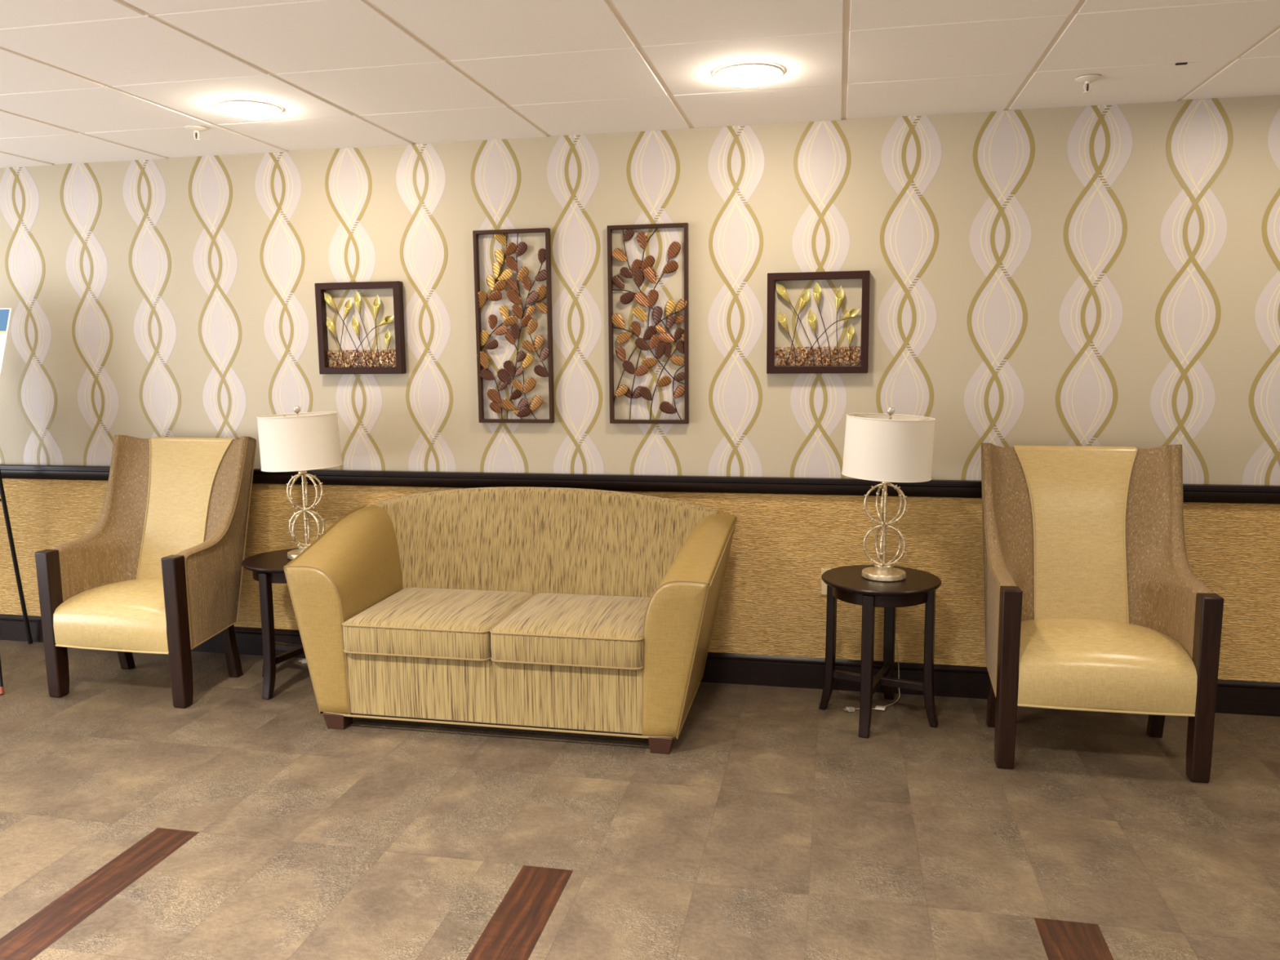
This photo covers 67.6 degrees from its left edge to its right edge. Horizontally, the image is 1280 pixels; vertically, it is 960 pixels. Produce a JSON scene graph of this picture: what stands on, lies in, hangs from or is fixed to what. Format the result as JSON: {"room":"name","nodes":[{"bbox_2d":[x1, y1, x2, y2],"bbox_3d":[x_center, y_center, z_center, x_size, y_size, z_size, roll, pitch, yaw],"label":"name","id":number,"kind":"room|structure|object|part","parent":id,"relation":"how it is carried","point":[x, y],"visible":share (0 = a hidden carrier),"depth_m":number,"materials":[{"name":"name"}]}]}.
{"room":"lobby seating area","nodes":[
{"label":"lobby seating area","id":0,"kind":"room"},
{"bbox_2d":[0,94,1279,485],"bbox_3d":[-0.594,-0.316,4.303,10.100,2.419,0.121,1,8,12],"label":"wall","id":1,"kind":"structure","parent":0,"point":[1106,275],"depth_m":4.01,"materials":[{"name":"paper"}]},
{"bbox_2d":[314,280,406,373],"bbox_3d":[-1.260,-0.683,4.307,0.408,0.408,0.040,1,8,12],"label":"wall art","id":2,"kind":"object","parent":1,"relation":"attached to","point":[322,297],"visible":1,"depth_m":4.30,"materials":[{"name":"brown wood"}]},
{"bbox_2d":[323,291,337,311],"bbox_3d":[-1.398,-0.806,4.317,0.066,0.091,0.021,1,8,12],"label":"flower","id":3,"kind":"object","parent":2,"relation":"on","point":[327,298],"depth_m":4.32,"materials":[{"name":"gold metal"}]},
{"bbox_2d":[326,316,337,337],"bbox_3d":[-1.397,-0.692,4.328,0.050,0.098,0.020,1,8,12],"label":"flower","id":4,"kind":"object","parent":2,"relation":"on","point":[330,324],"depth_m":4.33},
{"bbox_3d":[-1.360,-0.583,4.335,0.041,0.148,0.003,1,8,13],"label":"flower stem","id":5,"kind":"part","parent":2,"relation":"part of","materials":[{"name":"brown metal"}]},
{"bbox_3d":[-1.357,-0.622,4.331,0.057,0.228,0.004,1,8,12],"label":"flower stem","id":6,"kind":"part","parent":2,"relation":"part of","materials":[{"name":"brown metal"}]},
{"bbox_2d":[343,297,352,319],"bbox_3d":[-1.316,-0.771,4.303,0.046,0.104,0.021,1,8,12],"label":"flower","id":7,"kind":"object","parent":2,"relation":"on","point":[348,306],"depth_m":4.30,"materials":[{"name":"gold metal"}]},
{"bbox_3d":[-1.323,-0.641,4.324,0.106,0.266,0.003,1,8,12],"label":"flower stem","id":8,"kind":"part","parent":2,"relation":"part of","materials":[{"name":"brown metal"}]},
{"bbox_2d":[351,314,359,338],"bbox_3d":[-1.282,-0.691,4.309,0.038,0.110,0.021,1,8,12],"label":"flower","id":9,"kind":"object","parent":2,"relation":"on","point":[355,323],"depth_m":4.31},
{"bbox_2d":[354,290,361,315],"bbox_3d":[-1.265,-0.797,4.287,0.035,0.110,0.021,1,8,12],"label":"flower","id":10,"kind":"object","parent":2,"relation":"on","point":[357,300],"depth_m":4.29,"materials":[{"name":"gold metal"}]},
{"bbox_3d":[-1.245,-0.602,4.311,0.157,0.192,0.003,1,8,12],"label":"flower stem","id":11,"kind":"part","parent":2,"relation":"part of","materials":[{"name":"brown metal"}]},
{"bbox_3d":[-1.232,-0.631,4.302,0.058,0.250,0.003,1,8,12],"label":"flower stem","id":12,"kind":"part","parent":2,"relation":"part of","materials":[{"name":"brown metal"}]},
{"bbox_2d":[373,294,380,319],"bbox_3d":[-1.176,-0.773,4.276,0.036,0.113,0.021,1,8,12],"label":"flower","id":13,"kind":"object","parent":2,"relation":"on","point":[376,303],"depth_m":4.28,"materials":[{"name":"gold metal"}]},
{"bbox_3d":[-1.179,-0.619,4.297,0.015,0.227,0.004,1,8,12],"label":"flower stem","id":14,"kind":"part","parent":2,"relation":"part of","materials":[{"name":"brown metal"}]},
{"bbox_2d":[376,315,394,326],"bbox_3d":[-1.138,-0.710,4.274,0.090,0.050,0.019,1,8,12],"label":"flower","id":15,"kind":"object","parent":2,"relation":"on","point":[388,319],"depth_m":4.27,"materials":[{"name":"gold metal"}]},
{"bbox_2d":[384,328,391,350],"bbox_3d":[-1.129,-0.630,4.284,0.030,0.094,0.018,1,8,12],"label":"flower","id":16,"kind":"object","parent":2,"relation":"on","point":[388,335],"depth_m":4.28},
{"bbox_2d":[472,227,554,422],"bbox_3d":[-0.550,-0.665,4.168,0.342,0.832,0.032,1,8,12],"label":"wall art","id":17,"kind":"object","parent":1,"relation":"attached to","point":[482,336],"visible":1,"depth_m":4.16,"materials":[{"name":"brown metal"}]},
{"bbox_3d":[-0.636,-0.909,4.156,0.137,0.320,0.004,1,8,12],"label":"stem","id":18,"kind":"part","parent":17,"relation":"part of","materials":[{"name":"brown metal"}]},
{"bbox_3d":[-0.656,-0.414,4.228,0.093,0.299,0.004,1,8,12],"label":"stem","id":19,"kind":"part","parent":17,"relation":"part of","materials":[{"name":"brown metal"}]},
{"bbox_3d":[-0.624,-0.648,4.190,0.167,0.153,0.004,1,8,12],"label":"stem","id":20,"kind":"part","parent":17,"relation":"part of","materials":[{"name":"brown metal"}]},
{"bbox_3d":[-0.520,-0.894,4.134,0.029,0.343,0.004,1,8,12],"label":"stem","id":21,"kind":"part","parent":17,"relation":"part of","materials":[{"name":"brown metal"}]},
{"bbox_3d":[-0.500,-0.624,4.168,0.190,0.727,0.004,1,8,12],"label":"stem","id":22,"kind":"part","parent":17,"relation":"part of","materials":[{"name":"brown metal"}]},
{"bbox_3d":[-0.485,-0.388,4.196,0.067,0.255,0.004,1,8,12],"label":"stem","id":23,"kind":"part","parent":17,"relation":"part of","materials":[{"name":"brown metal"}]},
{"bbox_3d":[-0.441,-0.557,4.164,0.098,0.214,0.004,1,8,12],"label":"stem","id":24,"kind":"part","parent":17,"relation":"part of","materials":[{"name":"brown metal"}]},
{"bbox_2d":[0,478,1279,682],"bbox_3d":[-0.600,0.440,4.343,10.100,0.870,0.004,1,8,12],"label":"wainscoting","id":25,"kind":"structure","parent":1,"relation":"attached to","point":[771,602],"depth_m":4.05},
{"bbox_2d":[0,464,1279,504],"bbox_3d":[-0.607,0.004,4.270,10.100,0.070,0.036,1,8,12],"label":"trim","id":26,"kind":"structure","parent":1,"relation":"attached to","point":[1198,493],"depth_m":4.14,"materials":[{"name":"black wood"}]},
{"bbox_2d":[0,613,1279,716],"bbox_3d":[-0.598,0.806,4.385,10.100,0.133,0.022,1,8,12],"label":"baseboard","id":27,"kind":"structure","parent":1,"relation":"attached to","point":[1233,696],"depth_m":4.10,"materials":[{"name":"black wood"}]},
{"bbox_2d":[607,222,688,423],"bbox_3d":[0.035,-0.655,4.048,0.342,0.832,0.031,1,8,12],"label":"wall art","id":28,"kind":"object","parent":1,"relation":"attached to","point":[636,272],"visible":1,"depth_m":4.04,"materials":[{"name":"brown metal"}]},
{"bbox_3d":[-0.062,-0.454,4.100,0.114,0.248,0.004,1,8,12],"label":"stem","id":29,"kind":"part","parent":28,"relation":"part of","materials":[{"name":"brown metal"}]},
{"bbox_3d":[-0.055,-0.625,4.075,0.131,0.061,0.004,1,8,12],"label":"stem","id":30,"kind":"part","parent":28,"relation":"part of","materials":[{"name":"brown metal"}]},
{"bbox_3d":[-0.015,-0.894,4.030,0.117,0.324,0.004,1,8,12],"label":"stem","id":31,"kind":"part","parent":28,"relation":"part of","materials":[{"name":"brown metal"}]},
{"bbox_3d":[-0.001,-0.495,4.082,0.097,0.483,0.004,1,8,12],"label":"stem","id":32,"kind":"part","parent":28,"relation":"part of","materials":[{"name":"brown metal"}]},
{"bbox_3d":[0.040,-0.975,4.008,0.069,0.155,0.004,1,8,12],"label":"stem","id":33,"kind":"part","parent":28,"relation":"part of","materials":[{"name":"brown metal"}]},
{"bbox_3d":[0.090,-0.862,4.013,0.071,0.131,0.004,1,8,12],"label":"stem","id":34,"kind":"part","parent":28,"relation":"part of","materials":[{"name":"brown metal"}]},
{"bbox_3d":[0.099,-0.658,4.038,0.189,0.134,0.004,1,8,12],"label":"stem","id":35,"kind":"part","parent":28,"relation":"part of","materials":[{"name":"brown metal"}]},
{"bbox_3d":[0.106,-0.645,4.039,0.120,0.172,0.004,1,8,12],"label":"stem","id":36,"kind":"part","parent":28,"relation":"part of","materials":[{"name":"brown metal"}]},
{"bbox_3d":[0.118,-0.431,4.066,0.157,0.359,0.004,1,8,12],"label":"stem","id":37,"kind":"part","parent":28,"relation":"part of","materials":[{"name":"brown metal"}]},
{"bbox_3d":[0.117,-0.480,4.060,0.154,0.152,0.004,1,8,12],"label":"stem","id":38,"kind":"part","parent":28,"relation":"part of","materials":[{"name":"brown metal"}]},
{"bbox_3d":[0.167,-0.371,4.064,0.056,0.241,0.004,1,8,12],"label":"stem","id":39,"kind":"part","parent":28,"relation":"part of","materials":[{"name":"brown metal"}]},
{"bbox_2d":[766,270,870,373],"bbox_3d":[0.725,-0.641,3.902,0.408,0.408,0.040,1,8,12],"label":"wall art","id":40,"kind":"object","parent":1,"relation":"attached to","point":[864,275],"visible":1,"depth_m":3.90,"materials":[{"name":"brown metal"}]},
{"bbox_2d":[777,310,789,333],"bbox_3d":[0.588,-0.650,3.923,0.050,0.098,0.020,1,8,12],"label":"flower","id":41,"kind":"object","parent":40,"relation":"on","point":[781,317],"depth_m":3.92,"materials":[{"name":"gold metal"}]},
{"bbox_2d":[775,282,791,304],"bbox_3d":[0.587,-0.764,3.912,0.066,0.091,0.021,1,8,12],"label":"flower","id":42,"kind":"object","parent":40,"relation":"on","point":[781,291],"depth_m":3.91,"materials":[{"name":"gold metal"}]},
{"bbox_3d":[0.628,-0.580,3.926,0.057,0.228,0.004,1,8,12],"label":"flower stem","id":43,"kind":"part","parent":40,"relation":"part of","materials":[{"name":"brown metal"}]},
{"bbox_3d":[0.625,-0.540,3.930,0.041,0.148,0.003,1,8,13],"label":"flower stem","id":44,"kind":"part","parent":40,"relation":"part of","materials":[{"name":"brown metal"}]},
{"bbox_3d":[0.662,-0.599,3.919,0.106,0.266,0.003,1,8,12],"label":"flower stem","id":45,"kind":"part","parent":40,"relation":"part of","materials":[{"name":"brown metal"}]},
{"bbox_2d":[798,288,809,314],"bbox_3d":[0.669,-0.729,3.898,0.046,0.104,0.021,1,8,12],"label":"flower","id":46,"kind":"object","parent":40,"relation":"on","point":[805,297],"depth_m":3.90,"materials":[{"name":"gold metal"}]},
{"bbox_2d":[807,308,817,334],"bbox_3d":[0.703,-0.648,3.904,0.038,0.110,0.021,1,8,12],"label":"flower","id":47,"kind":"object","parent":40,"relation":"on","point":[811,317],"depth_m":3.90,"materials":[{"name":"gold metal"}]},
{"bbox_2d":[813,281,821,307],"bbox_3d":[0.719,-0.754,3.882,0.035,0.110,0.021,1,8,12],"label":"flower","id":48,"kind":"object","parent":40,"relation":"on","point":[816,289],"depth_m":3.88,"materials":[{"name":"gold metal"}]},
{"bbox_3d":[0.732,-0.536,3.913,0.036,0.143,0.003,1,8,12],"label":"flower stem","id":49,"kind":"part","parent":40,"relation":"part of","materials":[{"name":"brown metal"}]},
{"bbox_3d":[0.739,-0.559,3.906,0.157,0.192,0.003,1,8,12],"label":"flower stem","id":50,"kind":"part","parent":40,"relation":"part of","materials":[{"name":"brown metal"}]},
{"bbox_3d":[0.752,-0.589,3.897,0.058,0.250,0.003,1,8,12],"label":"flower stem","id":51,"kind":"part","parent":40,"relation":"part of","materials":[{"name":"brown metal"}]},
{"bbox_3d":[0.806,-0.577,3.892,0.015,0.227,0.004,1,8,12],"label":"flower stem","id":52,"kind":"part","parent":40,"relation":"part of","materials":[{"name":"brown metal"}]},
{"bbox_2d":[835,285,844,313],"bbox_3d":[0.809,-0.731,3.871,0.036,0.113,0.021,1,8,12],"label":"flower","id":53,"kind":"object","parent":40,"relation":"on","point":[839,295],"depth_m":3.87,"materials":[{"name":"gold metal"}]},
{"bbox_2d":[837,308,860,321],"bbox_3d":[0.847,-0.668,3.869,0.090,0.050,0.019,1,8,12],"label":"flower","id":54,"kind":"object","parent":40,"relation":"on","point":[852,313],"depth_m":3.87,"materials":[{"name":"gold metal"}]},
{"bbox_2d":[847,324,854,346],"bbox_3d":[0.856,-0.588,3.878,0.030,0.094,0.018,1,8,12],"label":"flower","id":55,"kind":"object","parent":40,"relation":"on","point":[851,331],"depth_m":3.88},
{"bbox_2d":[821,568,830,595],"bbox_3d":[0.802,0.432,4.045,0.070,0.114,0.008,1,8,12],"label":"wall outlet","id":56,"kind":"object","parent":1,"relation":"attached to","point":[824,586],"visible":0.19,"depth_m":4.05,"materials":[{"name":"beige plastic"}]},
{"bbox_2d":[0,640,1279,959],"bbox_3d":[-1.077,1.189,2.075,10.100,0.001,5.000,1,8,12],"label":"floor","id":57,"kind":"structure","parent":0,"point":[232,824],"depth_m":2.90,"materials":[{"name":"tile"}]},
{"bbox_2d":[0,470,32,693],"bbox_3d":[-3.143,0.006,4.423,0.920,1.756,0.678,1,8,12],"label":"easel","id":58,"kind":"object","parent":57,"relation":"on","point":[29,639],"visible":1,"depth_m":4.74,"materials":[{"name":"black wood"}]},
{"bbox_3d":[-2.944,0.029,4.270,0.020,1.696,0.622,-6,9,-34],"label":"leg","id":59,"kind":"part","parent":58,"relation":"part of","materials":[{"name":"black metal"}]},
{"bbox_2d":[0,308,12,380],"bbox_3d":[-3.159,-0.348,4.316,0.596,0.842,0.270,1,8,12],"label":"poster board","id":60,"kind":"object","parent":58,"relation":"on","point":[5,313],"visible":1,"depth_m":4.31,"materials":[{"name":"white paper"}]},
{"bbox_2d":[34,434,256,708],"bbox_3d":[-2.138,0.358,4.259,0.708,1.086,0.660,1,8,13],"label":"wingback armchair","id":61,"kind":"object","parent":57,"relation":"on","point":[159,569],"visible":1,"depth_m":4.23,"materials":[{"name":"beige leather"}]},
{"bbox_3d":[-2.502,0.613,4.077,0.064,0.635,0.066,1,8,13],"label":"leg","id":62,"kind":"part","parent":61,"relation":"part of","materials":[{"name":"brown wood"}]},
{"bbox_3d":[-2.165,0.568,4.162,0.554,0.232,0.405,1,8,13],"label":"seat","id":63,"kind":"part","parent":61,"relation":"part of","materials":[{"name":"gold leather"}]},
{"bbox_3d":[-2.401,0.748,4.434,0.045,0.270,0.088,1,8,13],"label":"leg","id":64,"kind":"part","parent":61,"relation":"part of","materials":[{"name":"brown wood"}]},
{"bbox_3d":[-1.902,0.626,3.938,0.064,0.635,0.066,1,8,13],"label":"leg","id":65,"kind":"part","parent":61,"relation":"part of","materials":[{"name":"brown wood"}]},
{"bbox_3d":[-2.100,0.151,4.405,0.438,0.674,0.308,1,8,13],"label":"panel","id":66,"kind":"part","parent":61,"relation":"part of","materials":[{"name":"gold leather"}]},
{"bbox_3d":[-1.841,0.760,4.304,0.045,0.270,0.088,1,8,13],"label":"leg","id":67,"kind":"part","parent":61,"relation":"part of","materials":[{"name":"brown wood"}]},
{"bbox_2d":[241,547,304,699],"bbox_3d":[-1.496,0.620,4.217,0.463,0.565,0.463,3,8,23],"label":"round side table","id":68,"kind":"object","parent":57,"relation":"on","point":[267,568],"visible":0.48,"depth_m":4.04,"materials":[{"name":"brown wood"}]},
{"bbox_3d":[-1.577,0.657,4.035,0.043,0.541,0.057,3,8,23],"label":"leg","id":69,"kind":"part","parent":68,"relation":"part of","materials":[{"name":"brown wood"}]},
{"bbox_3d":[-1.682,0.623,4.299,0.057,0.541,0.043,3,8,23],"label":"leg","id":70,"kind":"part","parent":68,"relation":"part of","materials":[{"name":"brown wood"}]},
{"bbox_2d":[256,405,342,662],"bbox_3d":[-1.465,0.282,4.240,0.340,1.226,0.425,-1,8,0],"label":"table lamp","id":71,"kind":"object","parent":68,"relation":"on","point":[300,442],"visible":0.87,"depth_m":4.02,"materials":[{"name":"white fabric"}]},
{"bbox_3d":[-1.471,-0.169,4.135,0.332,0.228,0.332,-1,7,12],"label":"lamp shade","id":72,"kind":"part","parent":71,"relation":"part of","materials":[{"name":"fabric"}]},
{"bbox_3d":[-1.464,0.129,4.174,0.026,0.327,0.026,1,8,12],"label":"stem","id":73,"kind":"part","parent":71,"relation":"part of","materials":[{"name":"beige metal"}]},
{"bbox_2d":[283,486,737,754],"bbox_3d":[-0.492,0.504,3.863,1.696,0.868,0.744,1,8,12],"label":"loveseat","id":74,"kind":"object","parent":57,"relation":"on","point":[593,610],"visible":1,"depth_m":3.67,"materials":[{"name":"fabric"}]},
{"bbox_3d":[-1.245,0.620,3.682,0.243,0.579,0.016,1,8,12],"label":"arm","id":75,"kind":"part","parent":74,"relation":"part of","materials":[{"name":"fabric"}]},
{"bbox_3d":[-1.186,0.505,4.026,0.270,0.713,0.705,1,8,12],"label":"arm","id":76,"kind":"part","parent":74,"relation":"part of","materials":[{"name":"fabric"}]},
{"bbox_2d":[342,587,531,658],"bbox_3d":[-0.792,0.556,3.843,0.589,0.141,0.565,1,8,12],"label":"seat cushion","id":77,"kind":"object","parent":74,"relation":"on","point":[392,623],"depth_m":3.62,"materials":[{"name":"beige fabric"}]},
{"bbox_3d":[-0.488,0.745,3.902,1.164,0.256,0.699,1,8,12],"label":"rail","id":78,"kind":"part","parent":74,"relation":"part of","materials":[{"name":"beige fabric"}]},
{"bbox_2d":[490,593,650,667],"bbox_3d":[-0.218,0.566,3.725,0.575,0.141,0.565,1,8,12],"label":"seat cushion","id":79,"kind":"object","parent":74,"relation":"on","point":[547,630],"depth_m":3.50,"materials":[{"name":"beige fabric"}]},
{"bbox_3d":[0.126,0.644,3.401,0.243,0.579,0.016,1,8,12],"label":"arm","id":80,"kind":"part","parent":74,"relation":"part of","materials":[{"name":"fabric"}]},
{"bbox_3d":[0.211,0.530,3.741,0.270,0.713,0.705,1,8,12],"label":"arm","id":81,"kind":"part","parent":74,"relation":"part of","materials":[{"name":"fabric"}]},
{"bbox_2d":[818,564,941,737],"bbox_3d":[0.937,0.658,3.750,0.463,0.565,0.463,3,9,26],"label":"round side table","id":82,"kind":"object","parent":57,"relation":"on","point":[846,584],"visible":0.88,"depth_m":3.65,"materials":[{"name":"brown wood"}]},
{"bbox_3d":[0.756,0.660,3.841,0.057,0.541,0.043,3,9,26],"label":"leg","id":83,"kind":"part","parent":82,"relation":"part of","materials":[{"name":"brown wood"}]},
{"bbox_3d":[0.847,0.695,3.572,0.043,0.541,0.057,3,9,26],"label":"leg","id":84,"kind":"part","parent":82,"relation":"part of","materials":[{"name":"brown wood"}]},
{"bbox_2d":[841,406,935,711],"bbox_3d":[0.974,0.327,3.725,0.392,1.226,0.338,-5,9,-29],"label":"table lamp","id":85,"kind":"object","parent":82,"relation":"on","point":[890,447],"visible":0.98,"depth_m":3.54,"materials":[{"name":"white fabric"}]},
{"bbox_3d":[0.985,0.633,3.878,0.282,0.578,0.091,-8,11,-44],"label":"cord","id":86,"kind":"part","parent":85,"relation":"part of","materials":[{"name":"beige plastic"}]},
{"bbox_3d":[0.946,0.170,3.691,0.026,0.327,0.026,1,8,12],"label":"stem","id":87,"kind":"part","parent":85,"relation":"part of","materials":[{"name":"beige metal"}]},
{"bbox_3d":[0.948,-0.128,3.650,0.332,0.228,0.332,4,8,11],"label":"lamp shade","id":88,"kind":"part","parent":85,"relation":"part of","materials":[{"name":"fabric"}]},
{"bbox_3d":[1.028,0.645,3.931,0.043,0.541,0.057,3,9,26],"label":"leg","id":89,"kind":"part","parent":82,"relation":"part of","materials":[{"name":"brown wood"}]},
{"bbox_3d":[1.119,0.681,3.661,0.057,0.541,0.043,3,9,26],"label":"leg","id":90,"kind":"part","parent":82,"relation":"part of","materials":[{"name":"brown wood"}]},
{"bbox_2d":[981,442,1223,782],"bbox_3d":[1.623,0.425,3.485,0.708,1.086,0.660,1,8,11],"label":"wingback armchair","id":91,"kind":"object","parent":57,"relation":"on","point":[1095,602],"visible":1,"depth_m":3.50,"materials":[{"name":"beige leather"}]},
{"bbox_3d":[1.356,0.816,3.652,0.045,0.270,0.088,1,8,11],"label":"leg","id":92,"kind":"part","parent":91,"relation":"part of","materials":[{"name":"brown wood"}]},
{"bbox_3d":[1.266,0.681,3.292,0.064,0.635,0.066,1,8,11],"label":"leg","id":93,"kind":"part","parent":91,"relation":"part of","materials":[{"name":"brown wood"}]},
{"bbox_3d":[1.655,0.218,3.632,0.438,0.674,0.308,1,8,11],"label":"panel","id":94,"kind":"part","parent":91,"relation":"part of","materials":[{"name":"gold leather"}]},
{"bbox_3d":[1.599,0.634,3.387,0.554,0.232,0.405,1,8,11],"label":"seat","id":95,"kind":"part","parent":91,"relation":"part of","materials":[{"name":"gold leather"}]},
{"bbox_3d":[1.920,0.826,3.539,0.045,0.270,0.088,1,8,11],"label":"leg","id":96,"kind":"part","parent":91,"relation":"part of","materials":[{"name":"brown wood"}]},
{"bbox_3d":[1.869,0.692,3.171,0.064,0.635,0.066,1,8,11],"label":"leg","id":97,"kind":"part","parent":91,"relation":"part of","materials":[{"name":"brown wood"}]},
{"bbox_2d":[0,0,1279,168],"bbox_3d":[-1.302,-1.050,1.116,10.352,0.006,6.198,1,8,12],"label":"ceiling","id":98,"kind":"structure","parent":0,"point":[82,81],"depth_m":3.03,"materials":[{"name":"beige"}]},
{"bbox_2d":[184,125,206,141],"bbox_3d":[-1.776,-1.384,3.826,0.081,0.048,0.081,1,8,12],"label":"sprinkler","id":99,"kind":"object","parent":98,"relation":"attached to","point":[196,129],"visible":1,"depth_m":3.81,"materials":[{"name":"white metal"}]},
{"bbox_2d":[216,99,282,119],"bbox_3d":[-1.434,-1.353,3.517,0.227,0.033,0.227,1,8,12],"label":"recessed light","id":100,"kind":"object","parent":98,"relation":"in","point":[242,108],"visible":1,"depth_m":3.46,"materials":[{"name":"white glass"}]},
{"bbox_2d":[714,62,783,87],"bbox_3d":[0.357,-1.320,3.140,0.227,0.033,0.227,1,8,12],"label":"recessed light","id":101,"kind":"object","parent":98,"relation":"in","point":[743,74],"visible":1,"depth_m":3.08,"materials":[{"name":"white"}]},
{"bbox_2d":[1075,75,1101,93],"bbox_3d":[1.519,-1.338,3.243,0.081,0.048,0.081,1,8,12],"label":"sprinkler","id":102,"kind":"object","parent":98,"relation":"attached to","point":[1087,79],"visible":1,"depth_m":3.23,"materials":[{"name":"white metal"}]},
{"bbox_2d":[1175,62,1187,65],"bbox_3d":[1.744,-1.341,3.080,0.033,0.004,0.010,1,8,12],"label":"clip","id":103,"kind":"object","parent":98,"relation":"attached to","point":[1186,63],"visible":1,"depth_m":3.08,"materials":[{"name":"black metal"}]}
]}

